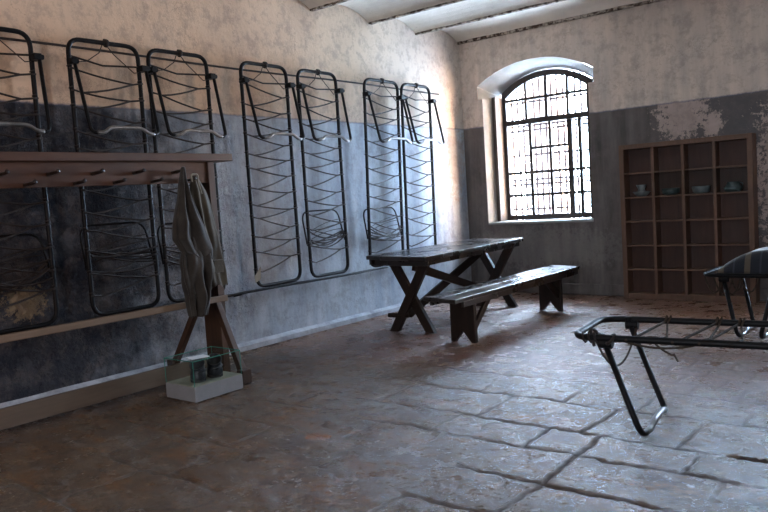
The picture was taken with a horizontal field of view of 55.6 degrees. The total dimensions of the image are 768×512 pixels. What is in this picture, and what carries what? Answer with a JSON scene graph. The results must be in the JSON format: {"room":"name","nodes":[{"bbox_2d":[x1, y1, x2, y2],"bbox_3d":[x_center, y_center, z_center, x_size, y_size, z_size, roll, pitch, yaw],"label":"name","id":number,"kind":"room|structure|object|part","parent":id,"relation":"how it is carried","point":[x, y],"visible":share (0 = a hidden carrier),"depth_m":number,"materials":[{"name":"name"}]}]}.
{"room":"prison interior","nodes":[
{"label":"prison interior","id":0,"kind":"room"},
{"bbox_2d":[0,0,471,402],"bbox_3d":[-2.033,-0.801,5.920,0.400,3.520,11.400,0,6,39],"label":"wall","id":1,"kind":"structure","parent":0,"point":[337,40],"depth_m":6.42,"materials":[{"name":"paint"}]},
{"bbox_2d":[0,298,429,407],"bbox_3d":[-2.059,0.945,5.522,0.054,0.073,10.400,0,6,39],"label":"baseboard","id":2,"kind":"structure","parent":1,"relation":"attached to","point":[300,332],"depth_m":6.72,"materials":[{"name":"paint"}]},
{"bbox_2d":[0,37,438,94],"bbox_3d":[-1.202,-1.673,6.556,0.018,0.030,6.000,0,6,39],"label":"rod","id":3,"kind":"object","parent":1,"relation":"attached to","point":[1,38],"visible":0.84,"depth_m":6.01,"materials":[{"name":"metal"}]},
{"bbox_2d":[228,266,389,296],"bbox_3d":[-1.069,0.304,6.708,0.118,0.051,6.000,0,6,39],"label":"rail","id":4,"kind":"object","parent":1,"relation":"attached to","point":[383,267],"visible":0.42,"depth_m":6.98,"materials":[{"name":"grey wood"}]},
{"bbox_2d":[0,26,58,334],"bbox_3d":[-2.484,-0.509,4.822,0.217,2.041,0.623,0,6,39],"label":"bed","id":5,"kind":"object","parent":4,"relation":"on","point":[33,57],"visible":0.94,"depth_m":4.95,"materials":[{"name":"black metal"}]},
{"bbox_3d":[-2.527,0.021,4.893,0.061,0.329,0.569,0,6,39],"label":"leg","id":6,"kind":"part","parent":5,"relation":"part of","materials":[{"name":"black metal"}]},
{"bbox_3d":[-2.308,-1.095,4.951,0.054,0.530,0.120,-5,5,-20],"label":"leg","id":7,"kind":"part","parent":5,"relation":"part of","materials":[{"name":"black metal"}]},
{"bbox_2d":[66,37,160,315],"bbox_3d":[-1.958,-0.592,5.446,0.257,2.041,0.643,0,6,39],"label":"bed","id":8,"kind":"object","parent":4,"relation":"on","point":[71,60],"visible":0.91,"depth_m":5.43,"materials":[{"name":"black metal"}]},
{"bbox_3d":[-2.119,-1.124,5.154,0.158,0.531,0.057,-3,5,14],"label":"leg","id":9,"kind":"part","parent":8,"relation":"part of","materials":[{"name":"black metal"}]},
{"bbox_3d":[-2.018,-0.089,5.527,0.061,0.329,0.589,0,6,39],"label":"leg","id":10,"kind":"part","parent":8,"relation":"part of","materials":[{"name":"black metal"}]},
{"bbox_3d":[-1.786,-1.179,5.579,0.150,0.531,0.059,1,6,44],"label":"leg","id":11,"kind":"part","parent":8,"relation":"part of","materials":[{"name":"black metal"}]},
{"bbox_2d":[146,48,226,302],"bbox_3d":[-1.553,-0.658,5.950,0.257,2.041,0.643,0,6,39],"label":"bed","id":12,"kind":"object","parent":4,"relation":"on","point":[153,69],"visible":0.7,"depth_m":5.86,"materials":[{"name":"black metal"}]},
{"bbox_3d":[-1.714,-1.190,5.659,0.158,0.531,0.057,-3,5,14],"label":"leg","id":13,"kind":"part","parent":12,"relation":"part of","materials":[{"name":"black metal"}]},
{"bbox_3d":[-1.611,-0.124,6.034,0.061,0.329,0.589,0,6,39],"label":"leg","id":14,"kind":"part","parent":12,"relation":"part of","materials":[{"name":"black metal"}]},
{"bbox_3d":[-1.382,-1.244,6.083,0.150,0.531,0.059,1,6,44],"label":"leg","id":15,"kind":"part","parent":12,"relation":"part of","materials":[{"name":"black metal"}]},
{"bbox_2d":[239,61,304,286],"bbox_3d":[-0.961,-0.751,6.655,0.215,2.041,0.633,0,6,39],"label":"bed","id":16,"kind":"object","parent":4,"relation":"on","point":[243,79],"visible":1,"depth_m":6.65,"materials":[{"name":"black metal"}]},
{"bbox_3d":[-1.135,-1.284,6.380,0.158,0.531,0.057,-3,5,14],"label":"leg","id":17,"kind":"part","parent":16,"relation":"part of","materials":[{"name":"black metal"}]},
{"bbox_2d":[254,267,260,282],"bbox_3d":[-1.129,0.170,6.519,0.003,0.140,0.080,0,6,40],"label":"paper tag","id":18,"kind":"object","parent":16,"relation":"attached to","point":[257,276],"visible":1,"depth_m":6.52,"materials":[{"name":"beige paper"}]},
{"bbox_3d":[-0.809,-1.338,6.797,0.150,0.531,0.059,1,6,44],"label":"leg","id":19,"kind":"part","parent":16,"relation":"part of","materials":[{"name":"black metal"}]},
{"bbox_2d":[296,69,351,277],"bbox_3d":[-0.552,-0.822,7.213,0.237,2.041,0.623,0,6,39],"label":"bed","id":20,"kind":"object","parent":4,"relation":"on","point":[299,85],"visible":0.98,"depth_m":7.21,"materials":[{"name":"black metal"}]},
{"bbox_3d":[-0.706,-1.355,6.930,0.141,0.530,0.056,-3,5,10],"label":"leg","id":21,"kind":"part","parent":20,"relation":"part of","materials":[{"name":"black metal"}]},
{"bbox_3d":[-0.603,-0.302,7.290,0.061,0.329,0.569,0,6,39],"label":"leg","id":22,"kind":"part","parent":20,"relation":"part of","materials":[{"name":"black metal"}]},
{"bbox_3d":[-0.375,-1.408,7.344,0.056,0.531,0.138,-6,5,-26],"label":"leg","id":23,"kind":"part","parent":20,"relation":"part of","materials":[{"name":"black metal"}]},
{"bbox_2d":[362,78,413,266],"bbox_3d":[0.057,-0.919,7.955,0.257,2.041,0.739,0,6,39],"label":"bed","id":24,"kind":"object","parent":4,"relation":"on","point":[391,235],"visible":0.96,"depth_m":7.94,"materials":[{"name":"black metal"}]},
{"bbox_3d":[-0.087,-1.454,7.686,0.158,0.531,0.057,-3,5,14],"label":"leg","id":25,"kind":"part","parent":24,"relation":"part of","materials":[{"name":"black metal"}]},
{"bbox_3d":[-0.017,-0.373,8.019,0.061,0.329,0.609,0,6,39],"label":"leg","id":26,"kind":"part","parent":24,"relation":"part of","materials":[{"name":"black metal"}]},
{"bbox_3d":[0.258,-1.511,8.126,0.150,0.531,0.059,1,6,44],"label":"leg","id":27,"kind":"part","parent":24,"relation":"part of","materials":[{"name":"black metal"}]},
{"bbox_2d":[400,83,444,248],"bbox_3d":[0.478,-0.985,8.447,0.215,2.041,0.684,0,6,39],"label":"bed","id":28,"kind":"object","parent":4,"relation":"on","point":[416,85],"visible":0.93,"depth_m":8.46,"materials":[{"name":"black metal"}]},
{"bbox_3d":[0.319,-1.521,8.192,0.158,0.531,0.057,-3,5,14],"label":"leg","id":29,"kind":"part","parent":28,"relation":"part of","materials":[{"name":"black metal"}]},
{"bbox_3d":[0.646,-1.574,8.608,0.150,0.531,0.059,1,6,44],"label":"leg","id":30,"kind":"part","parent":28,"relation":"part of","materials":[{"name":"black metal"}]},
{"bbox_2d":[310,0,348,11],"bbox_3d":[2.161,-2.449,4.915,7.400,0.036,0.058,0,6,39],"label":"trim","id":31,"kind":"structure","parent":1,"relation":"attached to","point":[339,1],"depth_m":7.08,"materials":[{"name":"paint"}]},
{"bbox_2d":[369,0,464,24],"bbox_3d":[2.731,-2.542,5.625,7.400,0.036,0.055,0,6,39],"label":"trim","id":32,"kind":"structure","parent":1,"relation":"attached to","point":[454,1],"depth_m":7.55,"materials":[{"name":"paint"}]},
{"bbox_2d":[415,0,564,34],"bbox_3d":[3.264,-2.628,6.288,7.400,0.036,0.058,0,6,39],"label":"trim","id":33,"kind":"structure","parent":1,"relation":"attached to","point":[554,1],"depth_m":7.96,"materials":[{"name":"paint"}]},
{"bbox_2d":[0,292,767,511],"bbox_3d":[1.002,1.071,3.470,8.200,0.254,11.800,0,6,39],"label":"floor","id":34,"kind":"structure","parent":0,"point":[364,415],"depth_m":4.07,"materials":[{"name":"stone"}]},
{"bbox_2d":[0,151,251,429],"bbox_3d":[-2.254,0.221,4.487,0.930,1.700,3.365,0,6,39],"label":"coat rack","id":35,"kind":"object","parent":34,"relation":"on","point":[17,169],"visible":0.87,"depth_m":4.97,"materials":[{"name":"brown wood"}]},
{"bbox_3d":[-2.192,0.481,4.474,0.040,0.047,3.100,0,6,39],"label":"rail","id":36,"kind":"part","parent":35,"relation":"part of","materials":[{"name":"brown wood"}]},
{"bbox_2d":[0,151,232,162],"bbox_3d":[-2.295,-0.604,4.499,0.290,0.055,3.230,0,6,39],"label":"shelf","id":37,"kind":"object","parent":35,"relation":"attached to","point":[5,157],"depth_m":4.86,"materials":[{"name":"brown wood"}]},
{"bbox_3d":[-1.567,0.606,5.809,0.354,0.586,0.056,-2,5,19],"label":"leg","id":38,"kind":"part","parent":35,"relation":"part of","materials":[{"name":"brown wood"}]},
{"bbox_2d":[172,167,212,318],"bbox_3d":[-1.386,-0.097,5.286,0.187,1.102,0.308,-2,5,18],"label":"jacket","id":39,"kind":"object","parent":35,"relation":"hanging from","point":[189,234],"visible":1,"depth_m":5.24,"materials":[{"name":"grey fabric"}]},
{"bbox_2d":[190,173,227,289],"bbox_3d":[-1.324,-0.180,5.471,0.114,0.878,0.286,-1,5,30],"label":"jacket","id":40,"kind":"object","parent":35,"relation":"hanging from","point":[201,200],"visible":0.65,"depth_m":5.45,"materials":[{"name":"fabric"}]},
{"bbox_3d":[-1.354,0.095,5.711,0.200,1.644,0.060,0,6,39],"label":"post","id":41,"kind":"part","parent":35,"relation":"part of","materials":[{"name":"brown wood"}]},
{"bbox_3d":[-1.165,0.605,5.487,0.053,0.592,0.462,-7,6,-36],"label":"leg","id":42,"kind":"part","parent":35,"relation":"part of","materials":[{"name":"brown wood"}]},
{"bbox_2d":[164,346,242,402],"bbox_3d":[-1.265,0.823,5.121,0.327,0.278,0.412,0,6,39],"label":"display case","id":43,"kind":"object","parent":34,"relation":"on","point":[183,388],"visible":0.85,"depth_m":5.01,"materials":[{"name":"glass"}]},
{"bbox_2d":[189,358,205,382],"bbox_3d":[-1.298,0.785,5.082,0.113,0.151,0.221,-5,5,-11],"label":"shoe","id":44,"kind":"object","parent":43,"relation":"on","point":[199,369],"visible":0.96,"depth_m":5.00,"materials":[{"name":"black leather"}]},
{"bbox_2d":[187,354,209,359],"bbox_3d":[-1.272,0.690,4.974,0.130,0.003,0.100,-7,6,-39],"label":"label card","id":45,"kind":"object","parent":43,"relation":"on","point":[202,355],"visible":1,"depth_m":4.97,"materials":[{"name":"white paper"}]},
{"bbox_2d":[206,353,222,377],"bbox_3d":[-1.222,0.772,5.189,0.113,0.151,0.221,-6,5,-31],"label":"shoe","id":46,"kind":"object","parent":43,"relation":"on","point":[214,365],"visible":1,"depth_m":5.12,"materials":[{"name":"black leather"}]},
{"bbox_2d":[366,238,522,333],"bbox_3d":[0.730,0.273,7.483,0.830,0.746,2.149,0,6,39],"label":"trestle table","id":47,"kind":"object","parent":34,"relation":"on","point":[420,259],"visible":0.92,"depth_m":7.01,"materials":[{"name":"brown wood"}]},
{"bbox_3d":[0.254,0.372,6.859,0.531,0.707,0.048,0,6,39],"label":"leg","id":48,"kind":"part","parent":47,"relation":"part of","materials":[{"name":"brown wood"}]},
{"bbox_3d":[0.255,0.367,6.924,0.531,0.707,0.048,0,6,39],"label":"leg","id":49,"kind":"part","parent":47,"relation":"part of","materials":[{"name":"brown wood"}]},
{"bbox_3d":[1.238,0.212,8.084,0.531,0.707,0.048,0,6,39],"label":"leg","id":50,"kind":"part","parent":47,"relation":"part of","materials":[{"name":"brown wood"}]},
{"bbox_3d":[1.239,0.207,8.150,0.531,0.707,0.048,0,6,39],"label":"leg","id":51,"kind":"part","parent":47,"relation":"part of","materials":[{"name":"brown wood"}]},
{"bbox_2d":[424,265,579,342],"bbox_3d":[1.219,0.441,6.922,0.367,0.437,2.504,0,6,39],"label":"bench","id":52,"kind":"object","parent":34,"relation":"on","point":[462,301],"visible":1,"depth_m":6.43,"materials":[{"name":"brown wood"}]},
{"bbox_3d":[0.684,0.544,6.285,0.250,0.402,0.044,0,6,39],"label":"leg","id":53,"kind":"part","parent":52,"relation":"part of","materials":[{"name":"brown wood"}]},
{"bbox_3d":[1.737,0.373,7.596,0.250,0.402,0.044,0,6,39],"label":"leg","id":54,"kind":"part","parent":52,"relation":"part of","materials":[{"name":"brown wood"}]},
{"bbox_2d":[574,315,767,435],"bbox_3d":[1.940,0.610,3.532,1.936,0.548,0.602,-1,5,33],"label":"cot","id":55,"kind":"object","parent":34,"relation":"on","point":[606,342],"visible":1,"depth_m":3.73,"materials":[{"name":"black metal"}]},
{"bbox_3d":[1.226,0.682,3.700,0.203,0.466,0.084,0,6,39],"label":"leg","id":56,"kind":"part","parent":55,"relation":"part of","materials":[{"name":"black metal"}]},
{"bbox_3d":[1.489,0.634,4.106,0.211,0.468,0.048,0,6,39],"label":"leg","id":57,"kind":"part","parent":55,"relation":"part of","materials":[{"name":"black metal"}]},
{"bbox_3d":[1.929,0.382,3.519,1.936,0.036,0.586,-1,5,33],"label":"frame","id":58,"kind":"part","parent":55,"relation":"part of","materials":[{"name":"black metal"}]},
{"bbox_2d":[618,133,759,302],"bbox_3d":[3.193,-0.375,7.689,1.335,1.690,0.182,0,6,39],"label":"shelving unit","id":59,"kind":"object","parent":34,"relation":"on","point":[669,242],"visible":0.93,"depth_m":7.71,"materials":[{"name":"brown wood"}]},
{"bbox_3d":[2.692,-0.375,8.091,0.050,1.690,0.180,0,6,39],"label":"panel","id":60,"kind":"part","parent":59,"relation":"part of","materials":[{"name":"brown wood"}]},
{"bbox_2d":[624,171,650,174],"bbox_3d":[2.790,-0.904,7.939,0.293,0.018,0.156,0,6,39],"label":"shelf","id":61,"kind":"object","parent":59,"relation":"attached to","point":[625,172],"depth_m":7.97,"materials":[{"name":"brown wood"}]},
{"bbox_2d":[625,196,651,198],"bbox_3d":[2.807,-0.642,7.960,0.293,0.018,0.156,0,6,39],"label":"shelf","id":62,"kind":"object","parent":59,"relation":"attached to","point":[626,197],"depth_m":7.96,"materials":[{"name":"brown wood"}]},
{"bbox_2d":[626,220,652,222],"bbox_3d":[2.823,-0.381,7.981,0.293,0.018,0.156,0,6,39],"label":"shelf","id":63,"kind":"object","parent":59,"relation":"attached to","point":[627,221],"depth_m":7.97,"materials":[{"name":"brown wood"}]},
{"bbox_2d":[627,244,653,246],"bbox_3d":[2.840,-0.120,8.001,0.293,0.018,0.156,0,6,39],"label":"shelf","id":64,"kind":"object","parent":59,"relation":"attached to","point":[628,245],"depth_m":7.99,"materials":[{"name":"brown wood"}]},
{"bbox_2d":[633,185,649,196],"bbox_3d":[2.811,-0.715,7.952,0.188,0.125,0.188,0,6,39],"label":"enamel bowl","id":65,"kind":"object","parent":59,"relation":"on","point":[641,191],"visible":0.99,"depth_m":7.91,"materials":[{"name":"grey metal"}]},
{"bbox_2d":[628,267,654,270],"bbox_3d":[2.857,0.141,8.022,0.293,0.018,0.156,0,6,39],"label":"shelf","id":66,"kind":"object","parent":59,"relation":"attached to","point":[629,268],"depth_m":8.02,"materials":[{"name":"brown wood"}]},
{"bbox_2d":[654,169,680,172],"bbox_3d":[3.037,-0.904,7.741,0.278,0.018,0.156,0,6,39],"label":"shelf","id":67,"kind":"object","parent":59,"relation":"attached to","point":[655,170],"depth_m":7.77,"materials":[{"name":"brown wood"}]},
{"bbox_2d":[655,194,681,196],"bbox_3d":[3.053,-0.643,7.762,0.278,0.018,0.156,0,6,39],"label":"shelf","id":68,"kind":"object","parent":59,"relation":"attached to","point":[656,195],"depth_m":7.73,"materials":[{"name":"brown wood"}]},
{"bbox_2d":[656,219,682,221],"bbox_3d":[3.070,-0.382,7.782,0.278,0.018,0.156,0,6,39],"label":"shelf","id":69,"kind":"object","parent":59,"relation":"attached to","point":[657,220],"depth_m":7.76,"materials":[{"name":"brown wood"}]},
{"bbox_2d":[657,243,682,245],"bbox_3d":[3.087,-0.120,7.803,0.278,0.018,0.156,0,6,39],"label":"shelf","id":70,"kind":"object","parent":59,"relation":"attached to","point":[658,244],"depth_m":7.79,"materials":[{"name":"brown wood"}]},
{"bbox_2d":[662,188,679,194],"bbox_3d":[3.053,-0.687,7.761,0.178,0.070,0.178,-2,5,16],"label":"bowl","id":71,"kind":"object","parent":59,"relation":"on","point":[667,191],"visible":1,"depth_m":7.69,"materials":[{"name":"grey ceramic"}]},
{"bbox_2d":[658,267,683,270],"bbox_3d":[3.103,0.141,7.824,0.278,0.018,0.156,0,6,39],"label":"shelf","id":72,"kind":"object","parent":59,"relation":"attached to","point":[659,268],"depth_m":7.81,"materials":[{"name":"brown wood"}]},
{"bbox_3d":[3.141,-1.191,7.625,1.235,0.050,0.180,0,6,39],"label":"panel","id":73,"kind":"part","parent":59,"relation":"part of","materials":[{"name":"brown wood"}]},
{"bbox_2d":[684,167,712,170],"bbox_3d":[3.277,-0.904,7.548,0.278,0.018,0.156,0,6,39],"label":"shelf","id":74,"kind":"object","parent":59,"relation":"attached to","point":[685,168],"depth_m":7.57,"materials":[{"name":"brown wood"}]},
{"bbox_2d":[685,193,712,195],"bbox_3d":[3.294,-0.643,7.568,0.278,0.018,0.156,0,6,39],"label":"shelf","id":75,"kind":"object","parent":59,"relation":"attached to","point":[686,194],"depth_m":7.56,"materials":[{"name":"brown wood"}]},
{"bbox_2d":[686,218,713,220],"bbox_3d":[3.311,-0.382,7.589,0.278,0.018,0.156,0,6,39],"label":"shelf","id":76,"kind":"object","parent":59,"relation":"attached to","point":[687,219],"depth_m":7.56,"materials":[{"name":"brown wood"}]},
{"bbox_2d":[687,268,712,270],"bbox_3d":[3.344,0.141,7.630,0.278,0.018,0.156,0,6,39],"label":"shelf","id":77,"kind":"object","parent":59,"relation":"attached to","point":[688,269],"depth_m":7.61,"materials":[{"name":"brown wood"}]},
{"bbox_2d":[692,185,709,192],"bbox_3d":[3.294,-0.690,7.568,0.180,0.075,0.180,0,6,39],"label":"basin","id":78,"kind":"object","parent":59,"relation":"in","point":[696,189],"visible":1,"depth_m":7.50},
{"bbox_2d":[687,243,714,245],"bbox_3d":[3.328,-0.120,7.610,0.278,0.018,0.156,0,6,39],"label":"shelf","id":79,"kind":"object","parent":59,"relation":"attached to","point":[688,244],"depth_m":7.57,"materials":[{"name":"brown wood"}]},
{"bbox_2d":[716,164,746,167],"bbox_3d":[3.524,-0.904,7.349,0.293,0.018,0.156,0,6,39],"label":"shelf","id":80,"kind":"object","parent":59,"relation":"attached to","point":[717,165],"depth_m":7.37,"materials":[{"name":"brown wood"}]},
{"bbox_2d":[717,191,747,193],"bbox_3d":[3.541,-0.643,7.370,0.293,0.018,0.156,0,6,39],"label":"shelf","id":81,"kind":"object","parent":59,"relation":"attached to","point":[718,192],"depth_m":7.34,"materials":[{"name":"brown wood"}]},
{"bbox_2d":[717,217,748,219],"bbox_3d":[3.558,-0.382,7.391,0.293,0.018,0.156,0,6,39],"label":"shelf","id":82,"kind":"object","parent":59,"relation":"attached to","point":[718,218],"depth_m":7.36,"materials":[{"name":"brown wood"}]},
{"bbox_2d":[724,181,742,191],"bbox_3d":[3.535,-0.703,7.372,0.184,0.100,0.180,0,6,39],"label":"enamel pot","id":83,"kind":"object","parent":59,"relation":"on","point":[735,186],"visible":0.99,"depth_m":7.32,"materials":[{"name":"metal"}]},
{"bbox_2d":[718,242,748,245],"bbox_3d":[3.574,-0.121,7.412,0.293,0.018,0.156,0,6,39],"label":"shelf","id":84,"kind":"object","parent":59,"relation":"attached to","point":[719,243],"depth_m":7.40,"materials":[{"name":"brown wood"}]},
{"bbox_3d":[3.694,-0.376,7.287,0.050,1.690,0.180,0,6,39],"label":"panel","id":85,"kind":"part","parent":59,"relation":"part of","materials":[{"name":"brown wood"}]},
{"bbox_2d":[704,266,767,338],"bbox_3d":[3.490,0.369,5.506,1.942,0.521,0.630,0,6,39],"label":"cot","id":86,"kind":"object","parent":34,"relation":"on","point":[723,278],"visible":0.7,"depth_m":5.77,"materials":[{"name":"black metal"}]},
{"bbox_3d":[2.761,0.420,5.781,0.139,0.464,0.082,0,6,39],"label":"leg","id":87,"kind":"part","parent":86,"relation":"part of","materials":[{"name":"black metal"}]},
{"bbox_3d":[3.478,0.127,5.491,1.942,0.036,0.620,0,6,39],"label":"frame","id":88,"kind":"part","parent":86,"relation":"part of","materials":[{"name":"black metal"}]},
{"bbox_2d":[716,247,767,273],"bbox_3d":[3.479,0.019,5.477,1.711,0.180,0.606,0,6,39],"label":"blanket","id":89,"kind":"object","parent":86,"relation":"on","point":[755,261],"visible":1,"depth_m":5.67,"materials":[{"name":"fabric"}]},
{"bbox_3d":[3.080,0.370,6.161,0.046,0.466,0.144,-6,5,-30],"label":"leg","id":90,"kind":"part","parent":86,"relation":"part of","materials":[{"name":"black metal"}]},
{"bbox_3d":[2.959,0.420,5.617,0.126,0.464,0.082,0,6,39],"label":"leg","id":91,"kind":"part","parent":86,"relation":"part of","materials":[{"name":"black metal"}]},
{"bbox_2d":[300,0,646,41],"bbox_3d":[0.188,-2.302,2.458,8.000,0.370,11.700,0,6,39],"label":"ceiling","id":92,"kind":"structure","parent":0,"point":[371,10],"depth_m":8.05,"materials":[{"name":"white paint"}]},
{"bbox_2d":[459,0,767,295],"bbox_3d":[4.141,-1.311,7.380,7.400,3.520,0.660,0,6,39],"label":"wall","id":93,"kind":"structure","parent":0,"point":[667,70],"depth_m":8.05,"materials":[{"name":"paint"}]},
{"bbox_2d":[477,81,593,222],"bbox_3d":[2.035,-1.306,9.071,1.529,1.729,0.658,0,6,39],"label":"trim","id":94,"kind":"structure","parent":93,"relation":"attached to","point":[486,96],"depth_m":9.32,"materials":[{"name":"white paint"}]},
{"bbox_2d":[478,57,592,97],"bbox_3d":[1.974,-2.231,8.995,1.528,0.331,0.648,0,6,39],"label":"trim","id":95,"kind":"structure","parent":93,"relation":"attached to","point":[497,83],"depth_m":9.01,"materials":[{"name":"white paint"}]},
{"bbox_2d":[509,120,569,214],"bbox_3d":[2.015,-1.129,9.433,0.805,1.166,0.029,0,6,39],"label":"window grille","id":96,"kind":"object","parent":93,"relation":"in","point":[543,183],"depth_m":9.41,"materials":[{"name":"metal"}]},
{"bbox_2d":[489,218,593,224],"bbox_3d":[2.018,-0.433,9.049,1.398,0.030,0.452,0,6,39],"label":"trim","id":97,"kind":"structure","parent":93,"relation":"attached to","point":[565,220],"depth_m":8.92,"materials":[{"name":"white paint"}]},
{"bbox_2d":[492,69,593,220],"bbox_3d":[2.001,-1.378,9.028,1.312,1.845,0.255,0,6,39],"label":"window","id":98,"kind":"structure","parent":93,"relation":"in","point":[501,123],"depth_m":9.13,"materials":[{"name":"paint"}]},
{"bbox_2d":[508,75,586,120],"bbox_3d":[2.066,-2.031,9.274,1.075,0.499,0.029,0,6,39],"label":"window grille","id":99,"kind":"object","parent":93,"relation":"in","point":[574,95],"depth_m":9.24,"materials":[{"name":"metal"}]},
{"bbox_2d":[457,0,664,44],"bbox_3d":[3.828,-2.720,6.991,7.400,0.036,0.057,0,6,39],"label":"trim","id":100,"kind":"structure","parent":93,"relation":"attached to","point":[647,1],"depth_m":8.40,"materials":[{"name":"paint"}]},
{"bbox_2d":[573,118,580,211],"bbox_3d":[2.420,-1.134,9.107,0.055,1.156,0.029,0,6,39],"label":"window grille","id":101,"kind":"object","parent":93,"relation":"in","point":[576,130],"depth_m":9.09,"materials":[{"name":"metal"}]},
{"bbox_2d":[475,281,767,300],"bbox_3d":[4.057,0.390,7.227,7.340,0.130,0.024,0,6,39],"label":"baseboard","id":102,"kind":"structure","parent":93,"relation":"attached to","point":[567,288],"depth_m":8.51,"materials":[{"name":"paint"}]},
{"label":"outside","id":103,"kind":"structure","parent":0,"visible":0},
{"bbox_2d":[518,78,571,218],"bbox_3d":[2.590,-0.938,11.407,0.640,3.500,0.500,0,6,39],"label":"building","id":104,"kind":"structure","parent":103,"point":[552,80],"depth_m":11.15,"materials":[{"name":"brick"}]}
]}

